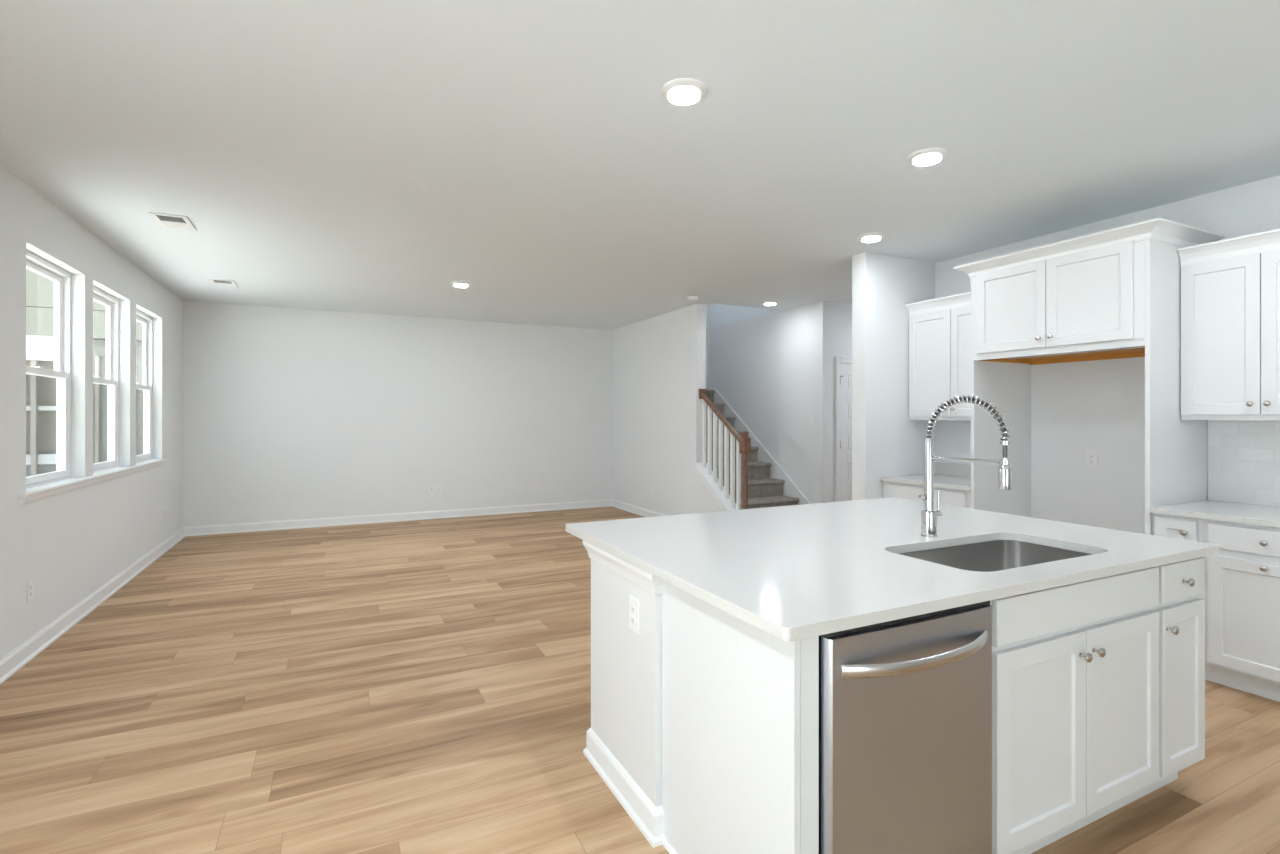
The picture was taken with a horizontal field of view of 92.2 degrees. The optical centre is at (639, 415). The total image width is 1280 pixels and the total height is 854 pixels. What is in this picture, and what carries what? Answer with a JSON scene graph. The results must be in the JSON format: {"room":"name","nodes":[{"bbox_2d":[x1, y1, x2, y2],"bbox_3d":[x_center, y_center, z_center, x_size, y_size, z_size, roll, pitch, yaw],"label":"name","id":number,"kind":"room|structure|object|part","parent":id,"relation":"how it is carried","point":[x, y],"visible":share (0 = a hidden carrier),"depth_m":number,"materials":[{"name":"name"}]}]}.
{"room":"open-plan kitchen","nodes":[
{"label":"open-plan kitchen","id":0,"kind":"room"},
{"bbox_2d":[0,163,182,658],"bbox_3d":[-2.821,0.040,1.942,0.150,2.760,11.880,0,0,-26],"label":"wall","id":1,"kind":"structure","parent":0,"point":[70,544],"depth_m":4.34,"materials":[{"name":"white paint"}]},
{"bbox_2d":[27,580,32,601],"bbox_3d":[-3.537,1.014,3.574,0.008,0.115,0.070,0,0,-26],"label":"wall outlet","id":2,"kind":"object","parent":1,"relation":"attached to","point":[30,583],"visible":1,"depth_m":3.57,"materials":[{"name":"white plastic"}]},
{"bbox_2d":[26,250,70,487],"bbox_3d":[-3.828,-0.275,3.902,0.074,1.450,0.926,0,0,-26],"label":"window","id":3,"kind":"structure","parent":1,"relation":"in","point":[61,278],"depth_m":4.26,"materials":[{"name":"white plastic"}]},
{"bbox_3d":[-3.843,-0.613,3.895,0.030,0.701,0.862,0,0,-26],"label":"sash","id":4,"kind":"part","parent":3,"relation":"part of","materials":[{"name":"white plastic"}]},
{"bbox_3d":[-3.812,0.058,3.910,0.030,0.720,0.862,0,0,-26],"label":"sash","id":5,"kind":"part","parent":3,"relation":"part of","materials":[{"name":"white plastic"}]},
{"bbox_2d":[0,527,184,683],"bbox_3d":[-3.675,1.344,3.874,0.026,0.112,7.360,0,0,-26],"label":"baseboard","id":6,"kind":"structure","parent":1,"relation":"attached to","point":[21,655],"depth_m":4.17,"materials":[{"name":"white paint"}]},
{"bbox_2d":[21,461,164,504],"bbox_3d":[-4.197,0.481,4.921,0.016,0.046,3.200,0,0,-26],"label":"trim","id":7,"kind":"structure","parent":1,"relation":"attached to","point":[25,500],"depth_m":4.29,"materials":[{"name":"white paint"}]},
{"bbox_2d":[19,458,167,497],"bbox_3d":[-4.225,0.447,4.907,0.102,0.022,3.260,0,0,-26],"label":"window sill","id":8,"kind":"structure","parent":1,"relation":"attached to","point":[31,491],"depth_m":4.23,"materials":[{"name":"white paint"}]},
{"bbox_2d":[93,286,118,472],"bbox_3d":[-4.304,-0.275,4.866,0.074,1.450,0.904,0,0,-26],"label":"window","id":9,"kind":"structure","parent":1,"relation":"in","point":[111,303],"depth_m":5.22,"materials":[{"name":"white plastic"}]},
{"bbox_3d":[-4.318,-0.613,4.859,0.030,0.701,0.840,0,0,-26],"label":"sash","id":10,"kind":"part","parent":9,"relation":"part of","materials":[{"name":"white plastic"}]},
{"bbox_3d":[-4.288,0.058,4.874,0.030,0.720,0.840,0,0,-26],"label":"sash","id":11,"kind":"part","parent":9,"relation":"part of","materials":[{"name":"white plastic"}]},
{"bbox_2d":[136,309,152,462],"bbox_3d":[-4.784,-0.275,5.839,0.074,1.450,0.913,0,0,-26],"label":"window","id":12,"kind":"structure","parent":1,"relation":"in","point":[146,320],"depth_m":6.20,"materials":[{"name":"white plastic"}]},
{"bbox_3d":[-4.799,-0.613,5.832,0.030,0.701,0.849,0,0,-26],"label":"sash","id":13,"kind":"part","parent":12,"relation":"part of","materials":[{"name":"white plastic"}]},
{"bbox_3d":[-4.768,0.058,5.847,0.030,0.720,0.849,0,0,-26],"label":"sash","id":14,"kind":"part","parent":12,"relation":"part of","materials":[{"name":"white plastic"}]},
{"bbox_2d":[183,301,612,526],"bbox_3d":[-2.283,0.040,8.748,6.835,2.760,0.150,0,0,-26],"label":"wall","id":15,"kind":"structure","parent":0,"point":[289,413],"depth_m":8.10,"materials":[{"name":"white paint"}]},
{"bbox_2d":[184,499,612,536],"bbox_3d":[-2.863,1.344,8.363,5.455,0.112,0.026,0,0,-26],"label":"baseboard","id":16,"kind":"structure","parent":15,"relation":"attached to","point":[466,512],"depth_m":8.10,"materials":[{"name":"white paint"}]},
{"bbox_2d":[429,486,433,494],"bbox_3d":[-2.833,1.011,8.382,0.070,0.115,0.018,0,0,-26],"label":"cable plate","id":17,"kind":"object","parent":15,"relation":"attached to","point":[431,488],"visible":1,"depth_m":8.38,"materials":[{"name":"white plastic"}]},
{"bbox_2d":[436,486,441,493],"bbox_3d":[-2.751,1.011,8.428,0.070,0.115,0.008,0,0,-26],"label":"wall outlet","id":18,"kind":"object","parent":15,"relation":"attached to","point":[438,488],"visible":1,"depth_m":8.43,"materials":[{"name":"white plastic"}]},
{"bbox_2d":[0,0,1279,329],"bbox_3d":[1.370,-1.490,4.010,9.495,0.300,11.880,0,0,-26],"label":"ceiling","id":19,"kind":"structure","parent":0,"point":[358,156],"depth_m":2.89,"materials":[{"name":"white paint"}]},
{"bbox_2d":[149,212,196,230],"bbox_3d":[-3.206,-1.335,4.239,0.205,0.010,0.345,0,0,-26],"label":"ceiling vent","id":20,"kind":"object","parent":19,"relation":"in","point":[164,220],"visible":1,"depth_m":4.22,"materials":[{"name":"white plastic"}]},
{"bbox_2d":[208,278,237,286],"bbox_3d":[-4.180,-1.335,6.189,0.205,0.010,0.345,0,0,-26],"label":"ceiling vent","id":21,"kind":"object","parent":19,"relation":"in","point":[217,282],"visible":1,"depth_m":6.16,"materials":[{"name":"white plastic"}]},
{"bbox_2d":[451,281,469,286],"bbox_3d":[-1.804,-1.326,6.208,0.186,0.028,0.186,0,0,-26],"label":"recessed light","id":22,"kind":"object","parent":19,"relation":"in","point":[456,283],"visible":1,"depth_m":6.16,"materials":[{"name":"white plastic"}]},
{"bbox_2d":[661,78,706,103],"bbox_3d":[0.181,-1.326,2.533,0.186,0.028,0.186,0,0,-26],"label":"recessed light","id":23,"kind":"object","parent":19,"relation":"in","point":[690,90],"visible":1,"depth_m":2.50,"materials":[{"name":"white plastic"}]},
{"bbox_2d":[687,296,697,300],"bbox_3d":[0.592,-1.319,6.938,0.132,0.042,0.132,0,0,-26],"label":"smoke detector","id":24,"kind":"object","parent":19,"relation":"attached to","point":[689,298],"visible":1,"depth_m":6.89,"materials":[{"name":"white plastic"}]},
{"bbox_2d":[762,301,777,304],"bbox_3d":[1.528,-1.326,7.243,0.186,0.028,0.186,0,0,-26],"label":"recessed light","id":25,"kind":"object","parent":19,"relation":"in","point":[763,302],"visible":1,"depth_m":7.20,"materials":[{"name":"white plastic"}]},
{"bbox_2d":[858,232,883,240],"bbox_3d":[1.720,-1.326,4.587,0.186,0.028,0.186,0,0,-26],"label":"recessed light","id":26,"kind":"object","parent":19,"relation":"in","point":[873,236],"visible":1,"depth_m":4.54,"materials":[{"name":"white plastic"}]},
{"bbox_2d":[907,147,946,163],"bbox_3d":[1.473,-1.326,3.163,0.186,0.028,0.186,0,0,-26],"label":"recessed light","id":27,"kind":"object","parent":19,"relation":"in","point":[933,154],"visible":1,"depth_m":3.12,"materials":[{"name":"white plastic"}]},
{"bbox_2d":[0,506,1279,853],"bbox_3d":[1.370,1.460,4.010,9.495,0.120,11.880,0,0,-26],"label":"floor","id":28,"kind":"structure","parent":0,"point":[414,686],"depth_m":2.81,"materials":[{"name":"brown wood"}]},
{"bbox_2d":[583,540,664,847],"bbox_3d":[0.812,0.956,2.727,2.032,0.889,0.630,0,0,-26],"label":"wall","id":29,"kind":"structure","parent":28,"relation":"on","point":[624,737],"depth_m":2.22,"materials":[{"name":"white paint"}]},
{"bbox_3d":[0.812,0.549,2.727,2.032,0.074,0.630,0,0,-26],"label":"crown moulding","id":30,"kind":"part","parent":29,"relation":"part of","materials":[{"name":"white paint"}]},
{"bbox_3d":[0.812,1.344,2.727,2.028,0.112,0.626,0,0,-26],"label":"moulding","id":31,"kind":"part","parent":29,"relation":"part of","materials":[{"name":"white paint"}]},
{"bbox_2d":[629,595,638,634],"bbox_3d":[-0.022,0.700,2.169,0.008,0.120,0.075,0,0,-26],"label":"island outlet","id":32,"kind":"object","parent":29,"relation":"attached to","point":[633,602],"visible":1,"depth_m":2.16,"materials":[{"name":"white plastic"}]},
{"bbox_2d":[631,605,635,624],"bbox_3d":[-0.024,0.700,2.168,0.003,0.066,0.033,0,0,-26],"label":"receptacle","id":33,"kind":"object","parent":32,"relation":"attached to","point":[633,607],"depth_m":2.16,"materials":[{"name":"white plastic"}]},
{"bbox_2d":[565,497,1218,640],"bbox_3d":[0.912,0.495,2.517,2.041,0.030,1.507,0,0,-26],"label":"countertop","id":34,"kind":"structure","parent":29,"relation":"on","point":[793,572],"depth_m":2.09,"materials":[{"name":"white stone"}]},
{"bbox_2d":[921,395,1011,536],"bbox_3d":[1.233,0.199,2.336,0.106,0.560,0.364,0,0,-26],"label":"kitchen faucet","id":35,"kind":"object","parent":34,"relation":"on","point":[929,516],"visible":1,"depth_m":2.42,"materials":[{"name":"silver metal"}]},
{"bbox_3d":[1.197,0.355,2.486,0.036,0.106,0.026,0,0,-26],"label":"lever handle","id":36,"kind":"part","parent":35,"relation":"part of","materials":[{"name":"silver metal"}]},
{"bbox_3d":[1.233,0.166,2.312,0.031,0.019,0.312,0,0,-26],"label":"support arm","id":37,"kind":"part","parent":35,"relation":"part of","materials":[{"name":"silver metal"}]},
{"bbox_2d":[899,540,1091,571],"bbox_3d":[1.280,0.626,2.219,0.786,0.230,0.439,0,0,-26],"label":"undermount sink","id":38,"kind":"object","parent":34,"relation":"in","point":[995,555],"visible":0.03,"depth_m":2.46,"materials":[{"name":"silver metal"}]},
{"bbox_2d":[662,581,818,853],"bbox_3d":[0.247,0.956,1.758,0.085,0.889,0.655,0,0,-26],"label":"panel","id":39,"kind":"object","parent":28,"relation":"on","point":[740,701],"visible":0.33,"depth_m":1.67,"materials":[{"name":"white paint"}]},
{"bbox_3d":[0.213,1.390,1.742,0.010,0.020,0.654,0,0,-26],"label":"shoe moulding","id":40,"kind":"part","parent":39,"relation":"part of","materials":[{"name":"white paint"}]},
{"bbox_2d":[706,390,798,509],"bbox_3d":[1.065,0.509,8.090,1.068,1.782,2.350,0,0,-26],"label":"staircase","id":41,"kind":"structure","parent":28,"relation":"on","point":[762,488],"depth_m":7.74,"materials":[{"name":"grey carpet"}]},
{"bbox_2d":[819,601,991,853],"bbox_3d":[0.602,0.956,1.835,0.605,0.888,0.661,0,0,-26],"label":"dishwasher","id":42,"kind":"object","parent":28,"relation":"on","point":[905,704],"visible":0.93,"depth_m":1.57,"materials":[{"name":"silver metal"}]},
{"bbox_2d":[819,635,820,853],"bbox_3d":[0.581,0.959,1.878,0.599,0.842,0.566,0,0,-26],"label":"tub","id":43,"kind":"object","parent":42,"relation":"in","point":[819,635],"depth_m":1.49,"materials":[{"name":"plastic"}]},
{"bbox_3d":[0.727,0.611,1.564,0.532,0.038,0.064,0,0,-26],"label":"handle","id":44,"kind":"part","parent":42,"relation":"part of","materials":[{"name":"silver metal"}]},
{"bbox_2d":[883,481,970,508],"bbox_3d":[2.455,0.968,4.884,0.692,0.865,0.800,0,0,-26],"label":"base cabinet","id":45,"kind":"object","parent":28,"relation":"on","point":[952,497],"visible":0.2,"depth_m":4.74,"materials":[{"name":"white paint"}]},
{"bbox_2d":[880,474,970,490],"bbox_3d":[2.464,0.519,4.890,0.671,0.030,0.804,0,0,-26],"label":"countertop","id":46,"kind":"structure","parent":45,"relation":"on","point":[940,480],"depth_m":4.86,"materials":[{"name":"white stone"}]},
{"bbox_2d":[885,462,970,476],"bbox_3d":[2.478,0.454,4.897,0.642,0.100,0.805,0,0,-26],"label":"backsplash strip","id":47,"kind":"object","parent":46,"relation":"on","point":[964,470],"visible":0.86,"depth_m":5.23,"materials":[{"name":"white stone"}]},
{"bbox_2d":[990,566,1158,853],"bbox_3d":[1.276,0.956,2.206,0.912,0.889,0.652,0,0,-26],"label":"base cabinet","id":48,"kind":"object","parent":28,"relation":"on","point":[1075,666],"visible":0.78,"depth_m":1.92,"materials":[{"name":"white paint"}]},
{"bbox_3d":[1.208,0.973,1.857,0.438,0.585,0.018,0,0,-26],"label":"door","id":49,"kind":"part","parent":48,"relation":"part of","materials":[{"name":"white paint"}]},
{"bbox_3d":[1.407,0.592,1.954,0.880,0.135,0.018,0,0,-26],"label":"false drawer","id":50,"kind":"part","parent":48,"relation":"part of","materials":[{"name":"white paint"}]},
{"bbox_3d":[1.385,0.748,1.915,0.030,0.030,0.032,0,0,-26],"label":"knob","id":51,"kind":"part","parent":48,"relation":"part of","materials":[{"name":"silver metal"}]},
{"bbox_3d":[1.450,0.745,1.947,0.030,0.030,0.032,0,0,-26],"label":"knob","id":52,"kind":"part","parent":48,"relation":"part of","materials":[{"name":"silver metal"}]},
{"bbox_3d":[1.605,0.973,2.052,0.438,0.585,0.018,0,0,-26],"label":"door","id":53,"kind":"part","parent":48,"relation":"part of","materials":[{"name":"white paint"}]},
{"bbox_2d":[954,218,1224,534],"bbox_3d":[2.852,0.166,4.031,0.734,2.468,1.233,0,0,-26],"label":"refrigerator surround","id":54,"kind":"object","parent":28,"relation":"on","point":[1115,293],"visible":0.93,"depth_m":3.72,"materials":[{"name":"white paint"}]},
{"bbox_3d":[2.654,0.200,4.521,0.656,2.400,0.024,0,0,-26],"label":"panel","id":55,"kind":"part","parent":54,"relation":"part of","materials":[{"name":"white paint"}]},
{"bbox_3d":[2.474,-0.716,4.122,0.018,0.555,0.470,0,0,-26],"label":"door","id":56,"kind":"part","parent":54,"relation":"part of","materials":[{"name":"white paint"}]},
{"bbox_3d":[2.852,-1.026,4.031,0.734,0.085,1.233,0,0,-26],"label":"crown moulding","id":57,"kind":"part","parent":54,"relation":"part of","materials":[{"name":"white paint"}]},
{"bbox_3d":[2.684,-0.716,3.696,0.018,0.555,0.470,0,0,-26],"label":"door","id":58,"kind":"part","parent":54,"relation":"part of","materials":[{"name":"white paint"}]},
{"bbox_3d":[3.120,0.200,3.576,0.656,2.400,0.024,0,0,-26],"label":"panel","id":59,"kind":"part","parent":54,"relation":"part of","materials":[{"name":"white paint"}]},
{"bbox_2d":[1130,556,1204,802],"bbox_3d":[1.846,0.956,2.488,0.358,0.889,0.652,0,0,-26],"label":"base cabinet","id":60,"kind":"object","parent":28,"relation":"on","point":[1181,607],"visible":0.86,"depth_m":2.22,"materials":[{"name":"white paint"}]},
{"bbox_3d":[1.856,0.745,2.147,0.030,0.030,0.032,0,0,-26],"label":"knob","id":61,"kind":"part","parent":60,"relation":"part of","materials":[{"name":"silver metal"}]},
{"bbox_3d":[1.956,0.592,2.225,0.300,0.135,0.018,0,0,-26],"label":"drawer","id":62,"kind":"part","parent":60,"relation":"part of","materials":[{"name":"white paint"}]},
{"bbox_3d":[1.956,0.973,2.225,0.300,0.585,0.018,0,0,-26],"label":"door","id":63,"kind":"part","parent":60,"relation":"part of","materials":[{"name":"white paint"}]},
{"bbox_3d":[1.956,0.592,2.197,0.030,0.030,0.032,0,0,-26],"label":"knob","id":64,"kind":"part","parent":60,"relation":"part of","materials":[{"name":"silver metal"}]},
{"bbox_2d":[1152,513,1208,679],"bbox_3d":[3.159,0.968,3.456,0.692,0.865,0.222,0,0,-26],"label":"base cabinet","id":65,"kind":"object","parent":28,"relation":"on","point":[1171,526],"visible":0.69,"depth_m":3.31,"materials":[{"name":"white paint"}]},
{"bbox_3d":[2.887,0.916,3.321,0.018,0.718,0.182,0,0,-26],"label":"door","id":66,"kind":"part","parent":65,"relation":"part of","materials":[{"name":"white paint"}]},
{"bbox_3d":[2.886,0.618,3.266,0.032,0.030,0.030,0,0,-26],"label":"knob","id":67,"kind":"part","parent":65,"relation":"part of","materials":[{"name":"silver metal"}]},
{"bbox_2d":[1203,519,1279,701],"bbox_3d":[3.319,0.968,3.132,0.692,0.865,0.500,0,0,-26],"label":"base cabinet","id":68,"kind":"object","parent":28,"relation":"on","point":[1242,581],"visible":0.9,"depth_m":3.08,"materials":[{"name":"white paint"}]},
{"bbox_3d":[3.047,0.617,2.996,0.018,0.122,0.446,0,0,-26],"label":"drawer","id":69,"kind":"part","parent":68,"relation":"part of","materials":[{"name":"white paint"}]},
{"bbox_3d":[3.047,0.995,2.996,0.018,0.560,0.446,0,0,-26],"label":"door","id":70,"kind":"part","parent":68,"relation":"part of","materials":[{"name":"white paint"}]},
{"bbox_3d":[3.024,0.616,2.985,0.032,0.030,0.030,0,0,-26],"label":"knob","id":71,"kind":"part","parent":68,"relation":"part of","materials":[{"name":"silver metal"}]},
{"bbox_3d":[3.024,0.738,2.985,0.032,0.030,0.030,0,0,-26],"label":"knob","id":72,"kind":"part","parent":68,"relation":"part of","materials":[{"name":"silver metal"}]},
{"bbox_3d":[3.607,0.968,2.548,0.692,0.865,0.800,0,0,-26],"label":"base cabinet","id":73,"kind":"object","parent":28,"relation":"on","visible":0},
{"bbox_2d":[1150,500,1279,527],"bbox_3d":[3.464,0.519,2.864,0.671,0.030,1.552,0,0,-26],"label":"countertop","id":74,"kind":"structure","parent":73,"relation":"on","point":[1252,514],"depth_m":3.28,"materials":[{"name":"white stone"}]},
{"bbox_2d":[613,304,721,514],"bbox_3d":[0.356,0.030,8.149,0.130,2.740,3.260,0,0,-26],"label":"wall","id":75,"kind":"structure","parent":0,"point":[659,362],"depth_m":8.15,"materials":[{"name":"white paint"}]},
{"bbox_2d":[612,499,667,516],"bbox_3d":[0.350,1.344,8.131,0.156,0.112,3.286,0,0,-26],"label":"baseboard","id":76,"kind":"structure","parent":75,"relation":"attached to","point":[631,508],"depth_m":8.82,"materials":[{"name":"white paint"}]},
{"bbox_2d":[695,462,735,510],"bbox_3d":[0.905,0.887,7.020,0.168,0.657,0.810,0,0,-26],"label":"trim","id":77,"kind":"structure","parent":75,"relation":"attached to","point":[707,479],"depth_m":7.04,"materials":[{"name":"white paint"}]},
{"bbox_2d":[699,389,750,509],"bbox_3d":[0.946,0.438,6.977,0.096,1.525,0.922,0,0,-26],"label":"stair railing","id":78,"kind":"object","parent":77,"relation":"on","point":[743,443],"visible":0.92,"depth_m":6.91,"materials":[{"name":"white wood"}]},
{"bbox_3d":[0.926,0.013,7.016,0.060,0.602,0.834,0,0,-26],"label":"handrail","id":79,"kind":"part","parent":78,"relation":"part of","materials":[{"name":"brown wood"}]},
{"bbox_3d":[1.129,0.680,6.606,0.096,1.040,0.096,0,0,-26],"label":"newel post","id":80,"kind":"part","parent":78,"relation":"part of","materials":[{"name":"brown wood"}]},
{"bbox_2d":[706,304,707,389],"bbox_3d":[0.377,-1.250,9.519,1.380,5.300,0.820,0,0,-26],"label":"wall","id":81,"kind":"structure","parent":0,"point":[706,304],"depth_m":9.38,"materials":[{"name":"white paint"}]},
{"bbox_2d":[708,301,832,503],"bbox_3d":[1.477,-1.250,8.679,0.150,5.300,3.260,0,0,-26],"label":"wall","id":82,"kind":"structure","parent":0,"point":[774,370],"depth_m":7.76,"materials":[{"name":"white paint"}]},
{"bbox_2d":[707,387,810,504],"bbox_3d":[1.549,0.486,8.334,0.026,1.828,2.338,0,0,-26],"label":"trim","id":83,"kind":"structure","parent":82,"relation":"attached to","point":[790,489],"depth_m":8.12,"materials":[{"name":"white paint"}]},
{"bbox_2d":[810,416,813,425],"bbox_3d":[2.047,0.060,7.343,0.010,0.115,0.070,0,0,-26],"label":"light switch","id":84,"kind":"object","parent":82,"relation":"attached to","point":[811,417],"visible":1,"depth_m":7.34,"materials":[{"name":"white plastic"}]},
{"bbox_2d":[833,302,851,501],"bbox_3d":[3.362,0.030,7.864,2.510,2.740,0.130,0,0,-26],"label":"wall","id":85,"kind":"structure","parent":0,"point":[842,312],"depth_m":7.30,"materials":[{"name":"white paint"}]},
{"bbox_2d":[835,357,851,501],"bbox_3d":[2.692,0.351,7.497,0.903,2.097,0.176,0,0,-26],"label":"door","id":86,"kind":"structure","parent":85,"relation":"in","point":[843,365],"depth_m":7.34,"materials":[{"name":"white paint"}]},
{"bbox_2d":[852,252,934,499],"bbox_3d":[3.546,0.030,5.956,3.870,2.740,0.145,0,0,-26],"label":"wall","id":87,"kind":"structure","parent":0,"point":[885,440],"depth_m":5.14,"materials":[{"name":"white paint"}]},
{"bbox_2d":[935,175,1279,533],"bbox_3d":[4.125,0.030,2.453,0.150,2.740,6.650,0,0,-26],"label":"wall","id":88,"kind":"structure","parent":0,"point":[1079,407],"depth_m":4.27,"materials":[{"name":"white paint"}]},
{"bbox_2d":[905,292,970,419],"bbox_3d":[2.595,-0.457,4.957,0.375,0.981,0.800,0,0,-26],"label":"upper cabinet","id":89,"kind":"object","parent":88,"relation":"attached to","point":[939,328],"visible":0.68,"depth_m":4.99,"materials":[{"name":"white paint"}]},
{"bbox_3d":[2.382,-0.421,5.068,0.018,0.851,0.392,0,0,-26],"label":"door","id":90,"kind":"part","parent":89,"relation":"part of","materials":[{"name":"white paint"}]},
{"bbox_3d":[2.452,-0.897,4.886,0.055,0.100,0.800,0,0,-26],"label":"crown moulding","id":91,"kind":"part","parent":89,"relation":"part of","materials":[{"name":"white paint"}]},
{"bbox_3d":[2.557,-0.421,4.713,0.018,0.851,0.392,0,0,-26],"label":"door","id":92,"kind":"part","parent":89,"relation":"part of","materials":[{"name":"white paint"}]},
{"bbox_2d":[1086,450,1097,467],"bbox_3d":[3.136,0.300,4.279,0.008,0.118,0.075,0,0,-26],"label":"wall outlet","id":93,"kind":"object","parent":88,"relation":"attached to","point":[1091,456],"visible":1,"depth_m":4.27,"materials":[{"name":"white plastic"}]},
{"bbox_2d":[1089,454,1093,463],"bbox_3d":[3.133,0.300,4.278,0.003,0.066,0.033,0,0,-26],"label":"receptacle","id":94,"kind":"object","parent":93,"relation":"attached to","point":[1091,456],"depth_m":4.28,"materials":[{"name":"grey plastic"}]},
{"bbox_2d":[1177,229,1279,419],"bbox_3d":[3.406,-0.469,3.313,0.375,0.983,0.695,0,0,-26],"label":"upper cabinet","id":95,"kind":"object","parent":88,"relation":"attached to","point":[1230,288],"visible":1,"depth_m":3.35,"materials":[{"name":"white paint"}]},
{"bbox_3d":[3.202,-0.433,3.406,0.018,0.853,0.340,0,0,-26],"label":"door","id":96,"kind":"part","parent":95,"relation":"part of","materials":[{"name":"white paint"}]},
{"bbox_3d":[3.263,-0.910,3.243,0.055,0.100,0.695,0,0,-26],"label":"crown moulding","id":97,"kind":"part","parent":95,"relation":"part of","materials":[{"name":"white paint"}]},
{"bbox_3d":[3.240,-0.065,3.271,0.032,0.030,0.030,0,0,-26],"label":"knob","id":98,"kind":"part","parent":95,"relation":"part of","materials":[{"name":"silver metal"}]},
{"bbox_3d":[3.270,-0.065,3.210,0.032,0.030,0.030,0,0,-26],"label":"knob","id":99,"kind":"part","parent":95,"relation":"part of","materials":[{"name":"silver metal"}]},
{"bbox_3d":[3.354,-0.433,3.098,0.018,0.853,0.340,0,0,-26],"label":"door","id":100,"kind":"part","parent":95,"relation":"part of","materials":[{"name":"white paint"}]},
{"bbox_2d":[1208,420,1279,506],"bbox_3d":[3.761,0.264,3.011,0.008,0.480,1.552,0,0,-26],"label":"tile backsplash","id":101,"kind":"structure","parent":88,"relation":"attached to","point":[1244,455],"depth_m":3.56,"materials":[{"name":"white tile"}]},
{"label":"outside","id":102,"kind":"structure","parent":0,"visible":0},
{"bbox_3d":[0.000,1.960,0.000,120.000,0.120,120.000,0,0,-26],"label":"ground","id":103,"kind":"structure","parent":102,"visible":0},
{"bbox_2d":[26,268,142,476],"bbox_3d":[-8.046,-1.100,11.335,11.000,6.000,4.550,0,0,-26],"label":"window glass","id":104,"kind":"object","parent":103,"relation":"on","point":[40,390],"visible":0.06,"depth_m":9.08,"materials":[{"name":"clear glass"}]},
{"bbox_3d":[-8.816,0.545,8.964,0.060,2.710,0.059,0,0,-26],"label":"porch post","id":105,"kind":"part","parent":104,"relation":"part of","materials":[{"name":"grey paint"}]},
{"bbox_3d":[-10.313,1.305,8.360,3.900,1.190,0.120,0,0,-26],"label":"porch skirting","id":106,"kind":"part","parent":104,"relation":"part of","materials":[{"name":"grey"}]},
{"bbox_3d":[-10.302,0.635,8.337,3.900,0.150,0.130,0,0,-26],"label":"porch sill","id":107,"kind":"part","parent":104,"relation":"part of","materials":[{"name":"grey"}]},
{"bbox_3d":[-10.295,-0.115,8.324,3.900,0.070,0.080,0,0,-26],"label":"porch rail","id":108,"kind":"part","parent":104,"relation":"part of","materials":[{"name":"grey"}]},
{"bbox_3d":[-10.329,-0.075,8.380,3.890,1.550,0.070,0,0,-26],"label":"porch panel","id":109,"kind":"part","parent":104,"relation":"part of","materials":[{"name":"brown"}]}
]}

